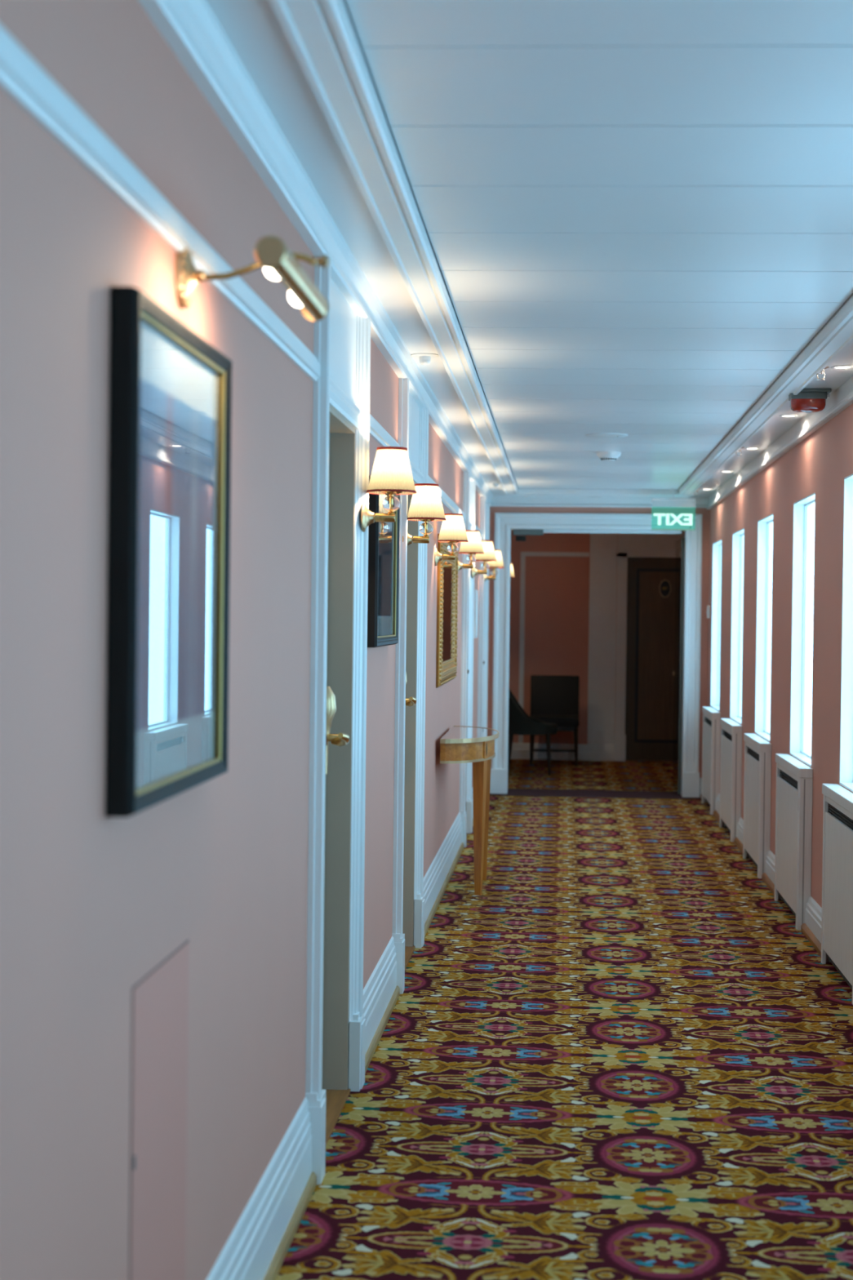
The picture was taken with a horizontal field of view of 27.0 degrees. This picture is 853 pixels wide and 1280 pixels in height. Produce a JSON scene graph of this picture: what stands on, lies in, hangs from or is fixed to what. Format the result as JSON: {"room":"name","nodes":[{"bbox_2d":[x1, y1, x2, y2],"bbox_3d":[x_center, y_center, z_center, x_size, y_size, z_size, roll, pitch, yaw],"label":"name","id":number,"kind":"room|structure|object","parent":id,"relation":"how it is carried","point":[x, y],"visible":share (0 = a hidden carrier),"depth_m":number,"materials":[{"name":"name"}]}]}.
{"room":"hotel corridor","nodes":[
{"label":"hotel corridor","id":0,"kind":"room"},
{"bbox_2d":[0,0,479,1279],"bbox_3d":[-0.249,0.094,5.888,0.160,2.450,16.500,1,1,4],"label":"wall","id":1,"kind":"structure","parent":0,"point":[91,903],"depth_m":2.53,"materials":[{"name":"pink paint"}]},
{"bbox_2d":[128,939,188,1279],"bbox_3d":[-0.415,0.820,2.786,0.004,0.633,0.390,1,1,4],"label":"access panel","id":2,"kind":"object","parent":1,"relation":"attached to","point":[160,999],"visible":1,"depth_m":2.77,"materials":[{"name":"paint"}]},
{"bbox_2d":[106,286,231,817],"bbox_3d":[-0.386,-0.123,2.752,0.039,0.720,0.680,1,1,4],"label":"framed picture","id":3,"kind":"object","parent":1,"relation":"attached to","point":[171,407],"visible":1,"depth_m":2.66,"materials":[{"name":"black paint"}]},
{"bbox_2d":[137,377,217,731],"bbox_3d":[-0.386,-0.123,2.752,0.001,0.498,0.604,1,1,4],"label":"print","id":4,"kind":"object","parent":3,"relation":"attached to","point":[177,674],"depth_m":2.75},
{"bbox_2d":[0,24,482,537],"bbox_3d":[-0.151,-0.682,5.871,0.018,0.060,16.500,1,1,4],"label":"trim","id":5,"kind":"structure","parent":1,"relation":"attached to","point":[21,77],"depth_m":2.47,"materials":[{"name":"white paint"}]},
{"bbox_2d":[174,235,329,321],"bbox_3d":[-0.274,-0.582,2.858,0.238,0.106,0.478,1,1,4],"label":"lamp","id":6,"kind":"object","parent":1,"relation":"attached to","point":[271,253],"visible":0.98,"depth_m":2.82,"materials":[{"name":"gold metal"}]},
{"bbox_2d":[137,0,493,506],"bbox_3d":[-0.132,-0.999,5.866,0.048,0.082,16.500,1,1,4],"label":"trim","id":7,"kind":"structure","parent":1,"relation":"attached to","point":[190,28],"depth_m":3.62,"materials":[{"name":"white paint"}]},
{"bbox_2d":[305,256,370,1184],"bbox_3d":[-0.304,0.182,4.846,0.192,2.300,0.970,1,1,4],"label":"door","id":8,"kind":"structure","parent":1,"relation":"in","point":[335,1022],"depth_m":5.20,"materials":[{"name":"white paint"}]},
{"bbox_2d":[361,446,416,532],"bbox_3d":[-0.108,-0.442,5.254,0.158,0.250,0.148,1,1,4],"label":"wall sconce","id":9,"kind":"object","parent":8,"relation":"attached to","point":[391,473],"visible":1,"depth_m":5.21,"materials":[{"name":"white fabric"}]},
{"bbox_2d":[206,787,473,1279],"bbox_3d":[-0.167,1.213,5.896,0.032,0.214,16.500,1,1,4],"label":"baseboard","id":10,"kind":"structure","parent":1,"relation":"attached to","point":[257,1246],"depth_m":4.09,"materials":[{"name":"white paint"}]},
{"bbox_2d":[367,475,399,647],"bbox_3d":[-0.141,-0.251,5.946,0.033,0.540,0.720,1,1,4],"label":"framed picture","id":11,"kind":"object","parent":1,"relation":"attached to","point":[383,592],"visible":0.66,"depth_m":5.85,"materials":[{"name":"black paint"}]},
{"bbox_2d":[391,377,428,994],"bbox_3d":[-0.131,0.154,7.089,0.192,2.300,1.030,1,1,4],"label":"door","id":12,"kind":"structure","parent":1,"relation":"in","point":[408,900],"depth_m":7.47,"materials":[{"name":"white paint"}]},
{"bbox_2d":[402,483,445,546],"bbox_3d":[-0.006,-0.454,6.615,0.158,0.250,0.148,1,1,4],"label":"wall sconce","id":13,"kind":"object","parent":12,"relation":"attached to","point":[426,505],"visible":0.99,"depth_m":6.57,"materials":[{"name":"white fabric"}]},
{"bbox_2d":[435,533,458,688],"bbox_3d":[0.114,-0.150,9.323,0.027,0.753,1.298,1,1,4],"label":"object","id":14,"kind":"object","parent":1,"relation":"attached to","point":[447,570],"visible":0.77,"depth_m":9.22,"materials":[{"name":"gold metal"}]},
{"bbox_2d":[442,560,454,662],"bbox_3d":[0.110,-0.150,9.323,0.002,0.519,1.064,1,1,4],"label":"mirror glass","id":15,"kind":"object","parent":14,"relation":"attached to","point":[448,644],"depth_m":9.44,"materials":[{"name":"silver mirror"}]},
{"bbox_2d":[434,513,468,565],"bbox_3d":[0.121,-0.478,8.511,0.158,0.250,0.148,1,1,4],"label":"wall sconce","id":16,"kind":"object","parent":1,"relation":"attached to","point":[452,531],"visible":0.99,"depth_m":8.47,"materials":[{"name":"white fabric"}]},
{"bbox_2d":[459,471,475,847],"bbox_3d":[0.186,0.103,11.191,0.192,2.300,0.800,1,1,4],"label":"door","id":17,"kind":"structure","parent":1,"relation":"in","point":[468,486],"depth_m":10.82,"materials":[{"name":"white paint"}]},
{"bbox_2d":[457,529,484,571],"bbox_3d":[0.253,-0.504,10.206,0.158,0.250,0.148,1,1,4],"label":"wall sconce","id":18,"kind":"object","parent":1,"relation":"attached to","point":[474,546],"visible":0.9,"depth_m":10.16,"materials":[{"name":"white fabric"}]},
{"bbox_2d":[477,496,489,728],"bbox_3d":[0.354,0.076,13.364,0.192,2.300,0.880,1,1,4],"label":"door","id":19,"kind":"structure","parent":1,"relation":"in","point":[483,599],"depth_m":12.95,"materials":[{"name":"white paint"}]},
{"bbox_2d":[471,540,496,578],"bbox_3d":[0.376,-0.520,11.520,0.158,0.250,0.148,1,1,4],"label":"wall sconce","id":20,"kind":"object","parent":1,"relation":"attached to","point":[489,555],"visible":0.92,"depth_m":11.48,"materials":[{"name":"white fabric"}]},
{"bbox_2d":[482,549,504,581],"bbox_3d":[0.488,-0.533,12.965,0.158,0.250,0.148,1,1,4],"label":"wall sconce","id":21,"kind":"object","parent":1,"relation":"attached to","point":[498,563],"visible":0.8,"depth_m":12.93,"materials":[{"name":"white fabric"}]},
{"bbox_2d":[205,0,852,497],"bbox_3d":[0.680,-1.099,5.802,1.995,0.140,16.500,1,1,4],"label":"ceiling","id":22,"kind":"structure","parent":0,"point":[636,215],"depth_m":4.16,"materials":[{"name":"white paint"}]},
{"bbox_2d":[411,353,439,364],"bbox_3d":[-0.006,-1.029,6.538,0.106,0.037,0.106,1,1,4],"label":"detector","id":23,"kind":"object","parent":22,"relation":"attached to","point":[424,358],"visible":0.99,"depth_m":6.52,"materials":[{"name":"white plastic"}]},
{"bbox_2d":[488,481,499,487],"bbox_3d":[0.493,-1.104,12.637,0.106,0.037,0.106,1,1,4],"label":"detector","id":24,"kind":"object","parent":22,"relation":"attached to","point":[495,484],"visible":0.9,"depth_m":12.62,"materials":[{"name":"white plastic"}]},
{"bbox_2d":[270,0,852,497],"bbox_3d":[0.705,-1.025,5.771,1.414,0.047,15.830,1,1,4],"label":"trim","id":25,"kind":"structure","parent":22,"relation":"attached to","point":[321,34],"depth_m":4.49,"materials":[{"name":"white paint"}]},
{"bbox_2d":[585,432,627,438],"bbox_3d":[0.967,-1.097,9.551,0.226,0.010,0.226,1,1,4],"label":"blank plate","id":26,"kind":"object","parent":22,"relation":"attached to","point":[601,435],"visible":1,"depth_m":9.51,"materials":[{"name":"white plastic"}]},
{"bbox_2d":[596,451,620,461],"bbox_3d":[1.082,-1.087,10.555,0.142,0.053,0.142,1,1,4],"label":"smoke detector","id":27,"kind":"object","parent":22,"relation":"attached to","point":[603,455],"visible":1,"depth_m":10.51,"materials":[{"name":"white plastic"}]},
{"bbox_2d":[651,488,695,530],"bbox_3d":[1.868,-0.994,13.445,0.328,0.326,0.051,1,1,4],"label":"exit sign","id":28,"kind":"object","parent":22,"relation":"hanging from","point":[673,502],"visible":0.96,"depth_m":13.44,"materials":[{"name":"plastic"}]},
{"bbox_2d":[735,446,744,456],"bbox_3d":[1.733,-1.045,9.864,0.062,0.050,0.061,1,1,4],"label":"sprinkler","id":29,"kind":"object","parent":22,"relation":"attached to","point":[740,450],"visible":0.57,"depth_m":9.86,"materials":[{"name":"silver metal"}]},
{"bbox_2d":[744,447,759,449],"bbox_3d":[1.818,-1.069,9.927,0.086,0.004,0.086,1,1,4],"label":"recessed light","id":30,"kind":"object","parent":22,"relation":"in","point":[747,448],"visible":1,"depth_m":9.93,"materials":[{"name":"white plastic"}]},
{"bbox_2d":[778,414,797,417],"bbox_3d":[1.694,-1.049,8.322,0.086,0.004,0.086,1,1,4],"label":"recessed light","id":31,"kind":"object","parent":22,"relation":"in","point":[780,415],"visible":1,"depth_m":8.33,"materials":[{"name":"white plastic"}]},
{"bbox_2d":[788,388,831,413],"bbox_3d":[1.586,-0.991,7.388,0.176,0.098,0.100,1,1,4],"label":"fire alarm","id":32,"kind":"object","parent":22,"relation":"attached to","point":[808,400],"visible":0.97,"depth_m":7.35,"materials":[{"name":"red plastic"}]},
{"bbox_2d":[816,365,829,380],"bbox_3d":[1.489,-1.006,6.713,0.062,0.050,0.061,1,1,4],"label":"sprinkler","id":33,"kind":"object","parent":22,"relation":"attached to","point":[827,366],"visible":0.57,"depth_m":6.71,"materials":[{"name":"silver metal"}]},
{"bbox_2d":[831,364,852,368],"bbox_3d":[1.569,-1.029,6.707,0.086,0.004,0.086,1,1,4],"label":"recessed light","id":34,"kind":"object","parent":22,"relation":"in","point":[840,366],"visible":1,"depth_m":6.70,"materials":[{"name":"white plastic"}]},
{"bbox_2d":[275,759,852,1279],"bbox_3d":[0.936,1.339,7.668,2.280,0.060,20.200,1,1,4],"label":"floor","id":35,"kind":"structure","parent":0,"point":[620,1057],"depth_m":5.43,"materials":[{"name":"multicoloured carpet"}]},
{"bbox_2d":[440,725,498,895],"bbox_3d":[0.236,0.879,9.211,0.268,0.802,1.062,1,1,4],"label":"console table","id":36,"kind":"object","parent":35,"relation":"on","point":[460,744],"visible":1,"depth_m":8.93,"materials":[{"name":"brown wood"}]},
{"bbox_2d":[507,688,557,775],"bbox_3d":[0.914,0.789,15.968,0.524,0.821,0.470,1,1,4],"label":"tub chair","id":37,"kind":"object","parent":35,"relation":"on","point":[520,722],"visible":0.8,"depth_m":15.79,"materials":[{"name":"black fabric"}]},
{"bbox_2d":[529,675,579,765],"bbox_3d":[1.228,0.768,17.078,0.470,0.841,0.503,1,1,4],"label":"chair","id":38,"kind":"object","parent":35,"relation":"on","point":[554,699],"visible":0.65,"depth_m":17.24,"materials":[{"name":"brown leather"}]},
{"bbox_2d":[701,706,720,814],"bbox_3d":[2.108,0.883,13.199,0.063,0.733,0.888,1,1,4],"label":"radiator cover","id":39,"kind":"object","parent":35,"relation":"on","point":[711,717],"visible":0.91,"depth_m":12.83,"materials":[{"name":"white wood"}]},
{"bbox_2d":[705,717,711,805],"bbox_3d":[2.102,0.895,13.199,0.014,0.668,0.770,1,1,4],"label":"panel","id":40,"kind":"object","parent":39,"relation":"attached to","point":[708,720],"depth_m":13.09,"materials":[{"name":"white wood"}]},
{"bbox_2d":[719,718,742,841],"bbox_3d":[1.988,0.902,11.638,0.063,0.733,0.878,1,1,4],"label":"radiator cover","id":41,"kind":"object","parent":35,"relation":"on","point":[731,757],"visible":0.94,"depth_m":11.34,"materials":[{"name":"white wood"}]},
{"bbox_2d":[723,729,732,832],"bbox_3d":[1.981,0.915,11.639,0.014,0.668,0.760,1,1,4],"label":"panel","id":42,"kind":"object","parent":41,"relation":"attached to","point":[727,734],"depth_m":11.56,"materials":[{"name":"white wood"}]},
{"bbox_2d":[742,733,771,878],"bbox_3d":[1.865,0.922,10.058,0.063,0.733,0.868,1,1,4],"label":"radiator cover","id":43,"kind":"object","parent":35,"relation":"on","point":[757,751],"visible":0.97,"depth_m":9.80,"materials":[{"name":"white wood"}]},
{"bbox_2d":[747,746,759,866],"bbox_3d":[1.859,0.934,10.059,0.014,0.668,0.750,1,1,4],"label":"panel","id":44,"kind":"object","parent":43,"relation":"attached to","point":[753,755],"depth_m":9.98,"materials":[{"name":"white wood"}]},
{"bbox_2d":[774,753,813,930],"bbox_3d":[1.743,0.942,8.478,0.063,0.733,0.898,1,1,4],"label":"radiator cover","id":45,"kind":"object","parent":35,"relation":"on","point":[794,779],"visible":0.94,"depth_m":8.24,"materials":[{"name":"white wood"}]},
{"bbox_2d":[780,769,797,916],"bbox_3d":[1.736,0.954,8.479,0.014,0.668,0.780,1,1,4],"label":"panel","id":46,"kind":"object","parent":45,"relation":"attached to","point":[788,781],"depth_m":8.40,"materials":[{"name":"white wood"}]},
{"bbox_2d":[821,783,852,1004],"bbox_3d":[1.619,0.961,6.878,0.063,0.733,0.868,1,1,4],"label":"radiator cover","id":47,"kind":"object","parent":35,"relation":"on","point":[837,916],"visible":1,"depth_m":6.91,"materials":[{"name":"white wood"}]},
{"bbox_2d":[828,803,852,989],"bbox_3d":[1.613,0.974,6.879,0.014,0.668,0.750,1,1,4],"label":"panel","id":48,"kind":"object","parent":47,"relation":"attached to","point":[841,817],"depth_m":6.82,"materials":[{"name":"white wood"}]},
{"bbox_2d":[509,529,673,761],"bbox_3d":[1.722,-0.039,17.621,2.280,2.450,0.200,1,1,4],"label":"wall","id":49,"kind":"structure","parent":0,"point":[557,588],"depth_m":17.55,"materials":[{"name":"pink paint"}]},
{"bbox_2d":[511,742,613,760],"bbox_3d":[1.286,1.102,17.524,1.135,0.161,0.026,1,1,4],"label":"baseboard","id":50,"kind":"structure","parent":49,"relation":"attached to","point":[586,752],"depth_m":17.50,"materials":[{"name":"white paint"}]},
{"bbox_2d":[518,533,617,744],"bbox_3d":[1.392,-0.027,17.531,0.947,2.420,0.030,1,1,4],"label":"trim","id":51,"kind":"structure","parent":49,"relation":"attached to","point":[603,546],"depth_m":17.49,"materials":[{"name":"white paint"}]},
{"bbox_2d":[613,531,684,761],"bbox_3d":[2.319,-0.015,17.437,0.930,2.420,0.074,1,1,4],"label":"door","id":52,"kind":"structure","parent":49,"relation":"in","point":[646,562],"depth_m":17.46,"materials":[{"name":"brown wood"}]},
{"bbox_2d":[487,506,710,777],"bbox_3d":[1.450,0.004,14.111,2.280,2.450,0.160,1,1,4],"label":"wall","id":53,"kind":"structure","parent":0,"point":[705,520],"depth_m":13.99,"materials":[{"name":"pink paint"}]},
{"bbox_2d":[489,788,701,799],"bbox_3d":[1.329,1.225,14.171,1.700,0.004,0.570,1,1,4],"label":"threshold","id":54,"kind":"object","parent":53,"relation":"attached to","point":[511,792],"depth_m":14.12,"materials":[{"name":"red carpet"}]},
{"bbox_2d":[489,777,702,797],"bbox_3d":[1.322,1.151,14.042,1.704,0.156,0.026,1,1,4],"label":"baseboard","id":55,"kind":"structure","parent":53,"relation":"attached to","point":[700,779],"depth_m":13.97,"materials":[{"name":"white paint"}]},
{"bbox_2d":[490,512,702,797],"bbox_3d":[1.373,0.111,14.472,1.641,2.226,0.956,1,1,4],"label":"door frame","id":56,"kind":"structure","parent":53,"relation":"in","point":[504,522],"depth_m":14.04,"materials":[{"name":"white paint"}]},
{"bbox_2d":[513,529,681,541],"bbox_3d":[1.354,-0.827,14.129,1.327,0.089,0.100,1,1,4],"label":"rail","id":57,"kind":"object","parent":56,"relation":"attached to","point":[522,534],"depth_m":14.09,"materials":[{"name":"grey plastic"}]},
{"bbox_2d":[489,495,708,507],"bbox_3d":[1.351,-1.088,14.001,1.750,0.082,0.048,1,1,4],"label":"trim","id":58,"kind":"structure","parent":53,"relation":"attached to","point":[496,500],"depth_m":14.00,"materials":[{"name":"white paint"}]},
{"bbox_2d":[706,403,852,907],"bbox_3d":[1.618,0.118,5.744,0.085,2.450,16.500,1,1,4],"label":"wall","id":59,"kind":"structure","parent":0,"point":[820,464],"depth_m":8.93,"materials":[{"name":"pink paint"}]},
{"bbox_2d":[706,605,710,618],"bbox_3d":[2.189,-0.218,13.821,0.027,0.100,0.080,1,1,4],"label":"thermostat","id":60,"kind":"object","parent":59,"relation":"attached to","point":[708,611],"visible":1,"depth_m":13.78,"materials":[{"name":"white plastic"}]},
{"bbox_2d":[711,539,721,711],"bbox_3d":[2.201,-0.110,13.254,0.084,1.250,0.770,1,1,4],"label":"window","id":61,"kind":"structure","parent":59,"relation":"in","point":[717,546],"depth_m":13.63,"materials":[{"name":"glass"}]},
{"bbox_2d":[729,528,744,724],"bbox_3d":[2.077,-0.090,11.654,0.084,1.250,0.770,1,1,4],"label":"window","id":62,"kind":"structure","parent":59,"relation":"in","point":[738,536],"depth_m":12.03,"materials":[{"name":"white glass"}]},
{"bbox_2d":[700,793,822,956],"bbox_3d":[1.540,1.264,5.764,0.044,0.156,16.500,1,1,4],"label":"baseboard","id":63,"kind":"structure","parent":59,"relation":"attached to","point":[811,928],"depth_m":8.01,"materials":[{"name":"white paint"}]},
{"bbox_2d":[755,513,773,742],"bbox_3d":[1.956,-0.071,10.089,0.084,1.250,0.770,1,1,4],"label":"window","id":64,"kind":"structure","parent":59,"relation":"in","point":[762,637],"depth_m":10.46,"materials":[{"name":"glass"}]},
{"bbox_2d":[706,376,852,509],"bbox_3d":[1.575,-0.970,5.734,0.027,0.096,16.500,1,1,4],"label":"trim","id":65,"kind":"structure","parent":59,"relation":"attached to","point":[841,398],"depth_m":8.89,"materials":[{"name":"white paint"}]},
{"bbox_2d":[790,492,815,766],"bbox_3d":[1.831,-0.051,8.464,0.084,1.250,0.770,1,1,4],"label":"window","id":66,"kind":"structure","parent":59,"relation":"in","point":[802,508],"depth_m":8.84,"materials":[{"name":"white glass"}]},
{"bbox_2d":[839,473,852,791],"bbox_3d":[1.707,-0.031,6.869,0.084,1.250,0.770,1,1,4],"label":"window","id":67,"kind":"structure","parent":59,"relation":"in","point":[846,780],"depth_m":7.25,"materials":[{"name":"glass"}]},
{"bbox_3d":[0.528,-0.031,15.938,0.160,2.450,3.340,1,1,4],"label":"wall","id":68,"kind":"structure","parent":0,"visible":0},
{"bbox_2d":[510,563,515,577],"bbox_3d":[0.746,-0.593,16.586,0.158,0.250,0.148,1,1,4],"label":"wall sconce","id":69,"kind":"object","parent":68,"relation":"attached to","point":[512,574],"visible":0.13,"depth_m":16.55,"materials":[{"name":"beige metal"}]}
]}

